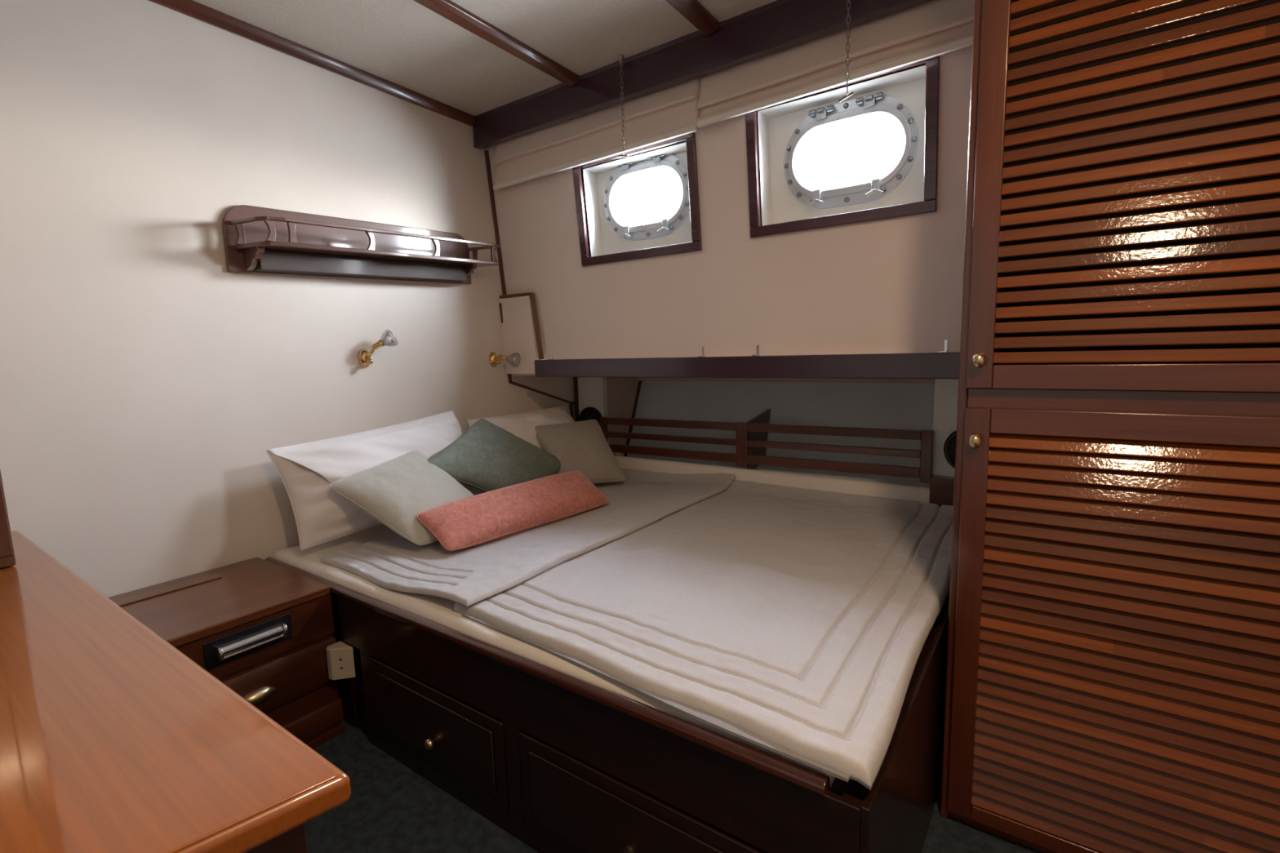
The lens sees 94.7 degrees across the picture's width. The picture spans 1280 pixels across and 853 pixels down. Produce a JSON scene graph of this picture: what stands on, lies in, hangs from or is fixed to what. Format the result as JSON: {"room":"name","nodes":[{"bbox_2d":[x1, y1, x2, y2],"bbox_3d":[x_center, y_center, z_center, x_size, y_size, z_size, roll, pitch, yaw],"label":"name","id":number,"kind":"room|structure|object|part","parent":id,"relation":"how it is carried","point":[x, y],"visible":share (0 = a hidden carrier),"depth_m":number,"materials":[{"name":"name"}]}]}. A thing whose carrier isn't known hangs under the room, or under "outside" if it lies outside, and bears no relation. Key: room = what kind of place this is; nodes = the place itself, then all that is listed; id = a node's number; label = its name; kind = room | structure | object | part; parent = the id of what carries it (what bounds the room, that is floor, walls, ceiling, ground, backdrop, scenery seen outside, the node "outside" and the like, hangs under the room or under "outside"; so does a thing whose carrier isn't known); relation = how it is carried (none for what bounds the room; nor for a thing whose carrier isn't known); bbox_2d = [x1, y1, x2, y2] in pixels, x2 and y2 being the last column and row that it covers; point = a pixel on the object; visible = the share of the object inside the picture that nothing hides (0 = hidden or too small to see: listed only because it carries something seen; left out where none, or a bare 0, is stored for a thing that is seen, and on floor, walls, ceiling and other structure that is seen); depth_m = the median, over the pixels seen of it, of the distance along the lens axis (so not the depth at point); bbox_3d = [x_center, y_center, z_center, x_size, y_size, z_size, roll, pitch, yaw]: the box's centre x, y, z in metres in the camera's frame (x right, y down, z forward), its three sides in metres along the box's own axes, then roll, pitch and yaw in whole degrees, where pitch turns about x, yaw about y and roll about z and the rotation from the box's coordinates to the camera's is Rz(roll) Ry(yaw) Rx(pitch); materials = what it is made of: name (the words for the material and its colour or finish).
{"room":"ship interior","nodes":[
{"label":"ship interior","id":0,"kind":"room"},
{"bbox_2d":[0,0,575,597],"bbox_3d":[-1.339,-0.184,1.562,0.060,2.060,4.220,4,9,35],"label":"wall","id":1,"kind":"structure","parent":0,"point":[147,384],"depth_m":1.63,"materials":[{"name":"white paint"}]},
{"bbox_2d":[148,0,475,126],"bbox_3d":[-1.578,-1.069,1.070,0.026,0.120,3.162,4,9,35],"label":"trim","id":2,"kind":"structure","parent":1,"relation":"attached to","point":[191,8],"depth_m":1.82,"materials":[{"name":"brown wood"}]},
{"bbox_2d":[222,204,500,284],"bbox_3d":[-0.865,-0.604,2.006,0.159,0.217,0.910,4,9,35],"label":"wall shelf","id":3,"kind":"object","parent":1,"relation":"attached to","point":[257,239],"visible":1,"depth_m":1.90,"materials":[{"name":"brown wood"}]},
{"bbox_3d":[-0.859,-0.646,2.003,0.150,0.038,0.897,4,9,35],"label":"gallery rail","id":4,"kind":"part","parent":3,"relation":"part of","materials":[{"name":"brown wood"}]},
{"bbox_2d":[358,328,398,368],"bbox_3d":[-0.906,-0.270,2.040,0.132,0.131,0.062,-4,8,-18],"label":"reading lamp","id":5,"kind":"object","parent":1,"relation":"attached to","point":[364,356],"visible":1,"depth_m":2.03,"materials":[{"name":"gold metal"}]},
{"bbox_3d":[-0.950,-0.236,2.041,0.019,0.065,0.042,4,9,35],"label":"wall plate","id":6,"kind":"part","parent":5,"relation":"part of","materials":[{"name":"gold metal"}]},
{"bbox_3d":[-0.929,-0.243,2.025,0.045,0.060,0.020,2,8,25],"label":"arm","id":7,"kind":"part","parent":5,"relation":"part of","materials":[{"name":"gold metal"}]},
{"bbox_2d":[370,339,384,350],"bbox_3d":[-0.900,-0.280,2.023,0.043,0.035,0.028,-9,10,-44],"label":"socket","id":8,"kind":"object","parent":5,"relation":"attached to","point":[380,343],"depth_m":2.02,"materials":[{"name":"gold metal"}]},
{"bbox_3d":[-0.876,-0.299,2.040,0.023,0.025,0.032,4,9,35],"label":"bulb","id":9,"kind":"part","parent":5,"relation":"part of","materials":[{"name":"white glass"}]},
{"bbox_3d":[-0.869,-0.307,2.042,0.062,0.061,0.060,4,9,35],"label":"lamp shade","id":10,"kind":"part","parent":5,"relation":"part of","materials":[{"name":"clear glass"}]},
{"bbox_2d":[484,150,574,419],"bbox_3d":[-0.471,-0.471,2.704,0.012,1.391,0.496,4,9,35],"label":"trim","id":11,"kind":"structure","parent":1,"relation":"attached to","point":[486,152],"depth_m":2.50,"materials":[{"name":"brown wood"}]},
{"bbox_2d":[573,377,578,422],"bbox_3d":[-0.306,-0.042,2.947,0.022,0.467,0.024,4,9,35],"label":"trim","id":12,"kind":"structure","parent":1,"relation":"attached to","point":[575,379],"depth_m":2.92,"materials":[{"name":"brown wood"}]},
{"bbox_2d":[578,407,602,425],"bbox_3d":[-0.246,-0.018,2.877,0.152,0.152,0.030,4,9,35],"label":"round speaker","id":13,"kind":"object","parent":1,"relation":"attached to","point":[588,413],"visible":0.43,"depth_m":2.86},
{"bbox_2d":[577,377,608,444],"bbox_3d":[-0.228,-0.003,2.906,0.158,0.537,0.030,4,9,35],"label":"wall panel","id":14,"kind":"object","parent":1,"relation":"attached to","point":[592,391],"depth_m":2.86,"materials":[{"name":"paint"}]},
{"bbox_2d":[192,0,776,115],"bbox_3d":[-0.268,-1.054,0.344,3.200,0.159,3.700,4,9,35],"label":"ceiling","id":15,"kind":"structure","parent":0,"point":[407,44],"depth_m":1.76,"materials":[{"name":"paint"}]},
{"bbox_2d":[617,54,628,156],"bbox_3d":[-0.058,-1.037,1.918,0.037,0.314,0.020,4,9,35],"label":"hanging chain","id":16,"kind":"object","parent":15,"relation":"hanging from","point":[620,57],"visible":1,"depth_m":1.91,"materials":[{"name":"metal"}]},
{"bbox_2d":[838,0,853,102],"bbox_3d":[0.528,-0.999,1.504,0.038,0.316,0.020,4,9,35],"label":"hanging chain","id":17,"kind":"object","parent":15,"relation":"hanging from","point":[846,96],"visible":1,"depth_m":1.51,"materials":[{"name":"metal"}]},
{"bbox_2d":[304,720,1042,852],"bbox_3d":[-0.068,0.943,0.808,3.200,0.050,4.200,4,9,35],"label":"floor","id":18,"kind":"structure","parent":0,"point":[390,807],"depth_m":1.29,"materials":[{"name":"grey carpet"}]},
{"bbox_2d":[0,530,351,852],"bbox_3d":[-1.095,0.644,0.659,1.458,0.638,0.847,4,9,35],"label":"desk","id":19,"kind":"object","parent":18,"relation":"on","point":[113,740],"visible":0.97,"depth_m":0.59,"materials":[{"name":"orange wood"}]},
{"bbox_2d":[0,470,16,568],"bbox_3d":[-1.574,-0.174,0.846,0.376,0.962,0.790,4,9,35],"label":"base cabinet","id":20,"kind":"object","parent":19,"relation":"on","point":[7,558],"visible":1,"depth_m":1.10,"materials":[{"name":"brown wood"}]},
{"bbox_3d":[-1.208,-0.216,1.040,0.008,0.930,0.037,4,9,35],"label":"corner moulding","id":21,"kind":"part","parent":20,"relation":"part of","materials":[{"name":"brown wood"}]},
{"bbox_2d":[108,557,345,749],"bbox_3d":[-1.116,0.644,1.504,0.454,0.422,0.486,4,9,35],"label":"nightstand","id":22,"kind":"object","parent":18,"relation":"on","point":[264,629],"visible":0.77,"depth_m":1.48,"materials":[{"name":"brown wood"}]},
{"bbox_3d":[-0.922,0.511,1.404,0.036,0.036,0.151,4,9,35],"label":"handle","id":23,"kind":"part","parent":22,"relation":"part of","materials":[{"name":"metal"}]},
{"bbox_3d":[-0.959,0.526,1.378,0.007,0.108,0.480,4,9,35],"label":"fascia panel","id":24,"kind":"part","parent":22,"relation":"part of","materials":[{"name":"brown wood"}]},
{"bbox_3d":[-0.913,0.649,1.416,0.018,0.034,0.080,4,9,35],"label":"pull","id":25,"kind":"part","parent":22,"relation":"part of","materials":[{"name":"gold metal"}]},
{"bbox_3d":[-0.951,0.650,1.394,0.017,0.123,0.472,4,9,35],"label":"drawer","id":26,"kind":"part","parent":22,"relation":"part of","materials":[{"name":"brown wood"}]},
{"bbox_3d":[-0.947,0.798,1.413,0.017,0.069,0.472,4,9,35],"label":"drawer","id":27,"kind":"part","parent":22,"relation":"part of","materials":[{"name":"brown wood"}]},
{"bbox_2d":[265,455,950,852],"bbox_3d":[-0.002,0.516,1.878,1.792,0.519,1.477,4,9,35],"label":"bed","id":28,"kind":"object","parent":18,"relation":"on","point":[560,762],"visible":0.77,"depth_m":1.12,"materials":[{"name":"brown wood"}]},
{"bbox_2d":[325,641,355,679],"bbox_3d":[-0.789,0.621,1.551,0.063,0.086,0.044,4,9,35],"label":"power outlet","id":29,"kind":"object","parent":28,"relation":"attached to","point":[340,655],"visible":1,"depth_m":1.54,"materials":[{"name":"beige plastic"}]},
{"bbox_3d":[-0.481,0.728,1.354,0.026,0.026,0.027,4,9,35],"label":"knob","id":30,"kind":"part","parent":28,"relation":"part of","materials":[{"name":"gold metal"}]},
{"bbox_3d":[-0.479,0.698,1.376,0.494,0.198,0.027,4,9,35],"label":"drawer","id":31,"kind":"part","parent":28,"relation":"part of","materials":[{"name":"brown wood"}]},
{"bbox_3d":[-0.436,0.455,1.307,1.705,0.027,0.027,4,9,35],"label":"edge rail","id":32,"kind":"part","parent":28,"relation":"part of","materials":[{"name":"brown wood"}]},
{"bbox_2d":[270,524,835,786],"bbox_3d":[-0.039,0.367,1.885,1.724,0.043,1.384,4,9,35],"label":"mattress","id":33,"kind":"object","parent":28,"relation":"on","point":[439,610],"visible":0.08,"depth_m":1.39,"materials":[{"name":"white fabric"}]},
{"bbox_2d":[266,410,482,550],"bbox_3d":[-0.850,0.149,2.000,0.253,0.342,0.713,4,9,35],"label":"pillow","id":34,"kind":"object","parent":33,"relation":"on","point":[306,471],"visible":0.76,"depth_m":1.79,"materials":[{"name":"white fabric"}]},
{"bbox_2d":[466,404,574,449],"bbox_3d":[-0.448,0.076,2.585,0.221,0.298,0.642,4,9,35],"label":"pillow","id":35,"kind":"object","parent":33,"relation":"on","point":[522,425],"visible":0.29,"depth_m":2.48,"materials":[{"name":"white fabric"}]},
{"bbox_2d":[320,467,735,606],"bbox_3d":[-0.279,0.294,2.065,0.710,0.070,1.369,4,9,35],"label":"quilt","id":36,"kind":"object","parent":33,"relation":"on","point":[467,576],"visible":0.64,"depth_m":1.72,"materials":[{"name":"fabric"}]},
{"bbox_2d":[328,450,474,545],"bbox_3d":[-0.690,0.217,1.827,0.262,0.241,0.422,4,9,35],"label":"cushion","id":37,"kind":"object","parent":36,"relation":"on","point":[393,491],"visible":0.78,"depth_m":1.75,"materials":[{"name":"grey fabric"}]},
{"bbox_2d":[426,418,560,492],"bbox_3d":[-0.525,0.124,2.190,0.220,0.295,0.699,4,9,35],"label":"cushion","id":38,"kind":"object","parent":36,"relation":"on","point":[486,457],"visible":0.74,"depth_m":2.11,"materials":[{"name":"green fabric"}]},
{"bbox_2d":[416,471,608,551],"bbox_3d":[-0.383,0.262,1.945,0.148,0.144,0.689,5,10,40],"label":"bolster cushion","id":39,"kind":"object","parent":36,"relation":"on","point":[504,512],"visible":1,"depth_m":1.85,"materials":[{"name":"pink fabric"}]},
{"bbox_2d":[534,419,625,483],"bbox_3d":[-0.260,0.111,2.496,0.321,0.244,0.239,-6,9,-31],"label":"cushion","id":40,"kind":"object","parent":36,"relation":"on","point":[583,446],"visible":0.83,"depth_m":2.46,"materials":[{"name":"beige fabric"}]},
{"bbox_2d":[453,480,953,790],"bbox_3d":[0.326,0.350,1.612,0.936,0.056,1.404,4,9,35],"label":"quilt","id":41,"kind":"object","parent":33,"relation":"on","point":[795,624],"visible":0.93,"depth_m":1.27,"materials":[{"name":"fabric"}]},
{"bbox_3d":[0.012,0.729,1.029,0.609,0.198,0.027,4,9,35],"label":"drawer","id":42,"kind":"part","parent":28,"relation":"part of","materials":[{"name":"brown wood"}]},
{"bbox_2d":[600,408,933,483],"bbox_3d":[0.465,0.056,2.504,1.442,0.244,0.232,4,9,35],"label":"rail","id":43,"kind":"object","parent":28,"relation":"on","point":[751,442],"visible":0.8,"depth_m":2.33,"materials":[{"name":"brown wood"}]},
{"bbox_2d":[928,475,954,506],"bbox_3d":[1.067,0.233,1.964,0.181,0.120,0.048,4,9,35],"label":"trim","id":44,"kind":"structure","parent":28,"relation":"on","point":[941,487],"depth_m":1.98,"materials":[{"name":"brown wood"}]},
{"bbox_2d":[940,0,1279,852],"bbox_3d":[1.140,-0.150,1.178,0.808,1.958,0.745,4,9,35],"label":"wardrobe","id":45,"kind":"object","parent":18,"relation":"on","point":[1113,671],"visible":1,"depth_m":1.02,"materials":[{"name":"brown wood"}]},
{"bbox_3d":[0.829,-0.173,1.423,0.016,1.958,0.704,4,9,35],"label":"panel","id":46,"kind":"part","parent":45,"relation":"part of","materials":[{"name":"brown wood"}]},
{"bbox_3d":[0.636,0.027,1.120,0.023,0.029,0.027,4,9,35],"label":"knob","id":47,"kind":"part","parent":45,"relation":"part of","materials":[{"name":"gold metal"}]},
{"bbox_3d":[0.632,-0.123,1.100,0.023,0.029,0.027,4,9,35],"label":"knob","id":48,"kind":"part","parent":45,"relation":"part of","materials":[{"name":"gold metal"}]},
{"bbox_3d":[0.970,0.815,1.028,0.688,0.032,0.020,4,9,35],"label":"door rail","id":49,"kind":"part","parent":45,"relation":"part of","materials":[{"name":"brown wood"}]},
{"bbox_3d":[0.959,-0.035,0.932,0.776,0.042,0.020,4,9,35],"label":"rail","id":50,"kind":"part","parent":45,"relation":"part of","materials":[{"name":"brown wood"}]},
{"bbox_3d":[0.959,0.416,0.977,0.692,0.774,0.017,4,9,35],"label":"louvre panel","id":51,"kind":"part","parent":45,"relation":"part of","materials":[{"name":"brown wood"}]},
{"bbox_3d":[0.948,0.007,0.923,0.688,0.047,0.020,4,9,35],"label":"door rail","id":52,"kind":"part","parent":45,"relation":"part of","materials":[{"name":"brown wood"}]},
{"bbox_3d":[0.945,-0.076,0.913,0.688,0.045,0.020,4,9,35],"label":"door rail","id":53,"kind":"part","parent":45,"relation":"part of","materials":[{"name":"brown wood"}]},
{"bbox_3d":[0.933,-0.547,0.853,0.692,0.901,0.010,4,9,35],"label":"louvre panel","id":54,"kind":"part","parent":45,"relation":"part of","materials":[{"name":"brown wood"}]},
{"bbox_2d":[486,44,973,359],"bbox_3d":[0.140,-0.762,1.978,1.815,1.060,0.114,4,9,35],"label":"wall","id":55,"kind":"structure","parent":0,"point":[895,285],"depth_m":1.88,"materials":[{"name":"beige paint"}]},
{"bbox_2d":[413,0,579,85],"bbox_3d":[-1.144,-1.052,0.762,0.060,0.118,3.162,4,9,35],"label":"trim","id":56,"kind":"structure","parent":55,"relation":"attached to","point":[451,11],"depth_m":1.75,"materials":[{"name":"brown wood"}]},
{"bbox_2d":[488,351,520,367],"bbox_3d":[-0.566,-0.283,2.487,0.132,0.068,0.063,3,9,30],"label":"reading lamp","id":57,"kind":"object","parent":55,"relation":"attached to","point":[493,357],"visible":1,"depth_m":2.48,"materials":[{"name":"gold metal"}]},
{"bbox_3d":[-0.619,-0.285,2.505,0.019,0.065,0.042,4,9,35],"label":"wall plate","id":58,"kind":"part","parent":57,"relation":"part of","materials":[{"name":"gold metal"}]},
{"bbox_3d":[-0.599,-0.286,2.491,0.044,0.049,0.020,4,9,35],"label":"arm","id":59,"kind":"part","parent":57,"relation":"part of","materials":[{"name":"gold metal"}]},
{"bbox_2d":[499,355,508,361],"bbox_3d":[-0.570,-0.285,2.477,0.042,0.028,0.028,1,8,19],"label":"socket","id":60,"kind":"object","parent":57,"relation":"attached to","point":[502,357],"depth_m":2.47,"materials":[{"name":"gold metal"}]},
{"bbox_3d":[-0.535,-0.280,2.466,0.033,0.022,0.023,4,9,35],"label":"bulb","id":61,"kind":"part","parent":57,"relation":"part of","materials":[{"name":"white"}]},
{"bbox_3d":[-0.530,-0.279,2.468,0.054,0.062,0.062,4,9,35],"label":"lamp shade","id":62,"kind":"part","parent":57,"relation":"part of","materials":[{"name":"clear glass"}]},
{"bbox_2d":[498,292,543,373],"bbox_3d":[-0.491,-0.392,2.513,0.208,0.334,0.075,4,9,35],"label":"wall panel","id":63,"kind":"object","parent":55,"relation":"attached to","point":[521,332],"depth_m":2.48,"materials":[{"name":"beige wood"}]},
{"bbox_2d":[546,351,553,359],"bbox_3d":[-0.365,-0.289,2.395,0.020,0.034,0.020,4,9,35],"label":"clip","id":64,"kind":"object","parent":55,"relation":"attached to","point":[550,358],"visible":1,"depth_m":2.39,"materials":[{"name":"metal"}]},
{"bbox_2d":[572,132,702,266],"bbox_3d":[0.015,-0.786,2.127,0.519,0.367,0.178,4,9,35],"label":"window","id":65,"kind":"structure","parent":55,"relation":"in","point":[611,241],"depth_m":2.15,"materials":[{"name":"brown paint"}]},
{"bbox_2d":[491,77,699,190],"bbox_3d":[-0.203,-1.046,2.107,0.942,0.232,0.040,4,9,35],"label":"blind","id":66,"kind":"object","parent":65,"relation":"attached to","point":[669,113],"visible":0.85,"depth_m":2.06,"materials":[{"name":"fabric"}]},
{"bbox_3d":[0.026,-0.831,2.148,0.352,0.226,0.059,4,9,35],"label":"sash","id":67,"kind":"part","parent":65,"relation":"part of","materials":[{"name":"metal"}]},
{"bbox_2d":[665,0,719,35],"bbox_3d":[-0.451,-1.066,0.809,0.060,0.097,2.282,4,9,35],"label":"trim","id":68,"kind":"structure","parent":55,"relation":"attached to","point":[692,11],"depth_m":1.65,"materials":[{"name":"brown wood"}]},
{"bbox_2d":[697,346,705,356],"bbox_3d":[0.208,-0.252,1.991,0.020,0.034,0.020,4,9,35],"label":"clip","id":69,"kind":"object","parent":55,"relation":"attached to","point":[703,348],"visible":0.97,"depth_m":1.99,"materials":[{"name":"metal"}]},
{"bbox_2d":[472,0,932,149],"bbox_3d":[0.077,-1.149,1.854,1.815,0.147,0.040,4,9,35],"label":"ceiling beam","id":70,"kind":"structure","parent":55,"relation":"attached to","point":[777,25],"depth_m":1.80,"materials":[{"name":"brown wood"}]},
{"bbox_2d":[511,351,959,379],"bbox_3d":[0.376,-0.252,2.359,1.815,0.070,0.815,4,9,35],"label":"shelf","id":71,"kind":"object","parent":55,"relation":"attached to","point":[915,365],"depth_m":1.84,"materials":[{"name":"brown wood"}]},
{"bbox_2d":[751,345,759,355],"bbox_3d":[0.369,-0.242,1.877,0.020,0.034,0.020,4,9,35],"label":"clip","id":72,"kind":"object","parent":55,"relation":"attached to","point":[757,346],"visible":1,"depth_m":1.87,"materials":[{"name":"metal"}]},
{"bbox_2d":[745,55,940,238],"bbox_3d":[0.587,-0.773,1.718,0.529,0.381,0.180,4,9,35],"label":"window","id":73,"kind":"structure","parent":55,"relation":"in","point":[911,97],"depth_m":1.71,"materials":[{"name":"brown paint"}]},
{"bbox_2d":[695,0,974,128],"bbox_3d":[0.503,-1.013,1.604,0.788,0.207,0.041,4,9,35],"label":"blind","id":74,"kind":"object","parent":73,"relation":"attached to","point":[934,28],"visible":0.84,"depth_m":1.58,"materials":[{"name":"fabric"}]},
{"bbox_3d":[0.611,-0.800,1.734,0.352,0.226,0.059,4,9,35],"label":"sash","id":75,"kind":"part","parent":73,"relation":"part of","materials":[{"name":"metal"}]},
{"bbox_2d":[938,339,947,352],"bbox_3d":[0.807,-0.214,1.568,0.020,0.034,0.020,4,9,35],"label":"clip","id":76,"kind":"object","parent":55,"relation":"attached to","point":[945,348],"visible":1,"depth_m":1.56,"materials":[{"name":"metal"}]},
{"bbox_2d":[606,377,934,487],"bbox_3d":[0.529,0.010,2.594,1.469,0.550,0.333,4,9,35],"label":"wall niche","id":77,"kind":"object","parent":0,"point":[873,403],"visible":0.32,"depth_m":2.57,"materials":[{"name":"grey paint"}]},
{"bbox_2d":[932,378,958,476],"bbox_3d":[1.085,0.081,1.979,0.185,0.537,0.030,4,9,35],"label":"trim","id":78,"kind":"structure","parent":77,"relation":"attached to","point":[946,390],"depth_m":1.99,"materials":[{"name":"paint"}]},
{"bbox_2d":[943,430,956,468],"bbox_3d":[1.083,0.079,1.942,0.152,0.152,0.030,4,9,35],"label":"round speaker","id":79,"kind":"object","parent":78,"relation":"attached to","point":[949,446],"visible":0.23,"depth_m":1.97},
{"bbox_2d":[947,435,956,463],"bbox_3d":[1.081,0.080,1.939,0.131,0.131,0.024,4,9,35],"label":"grille","id":80,"kind":"object","parent":79,"relation":"attached to","point":[951,438],"depth_m":1.97,"materials":[{"name":"black fabric"}]}
]}

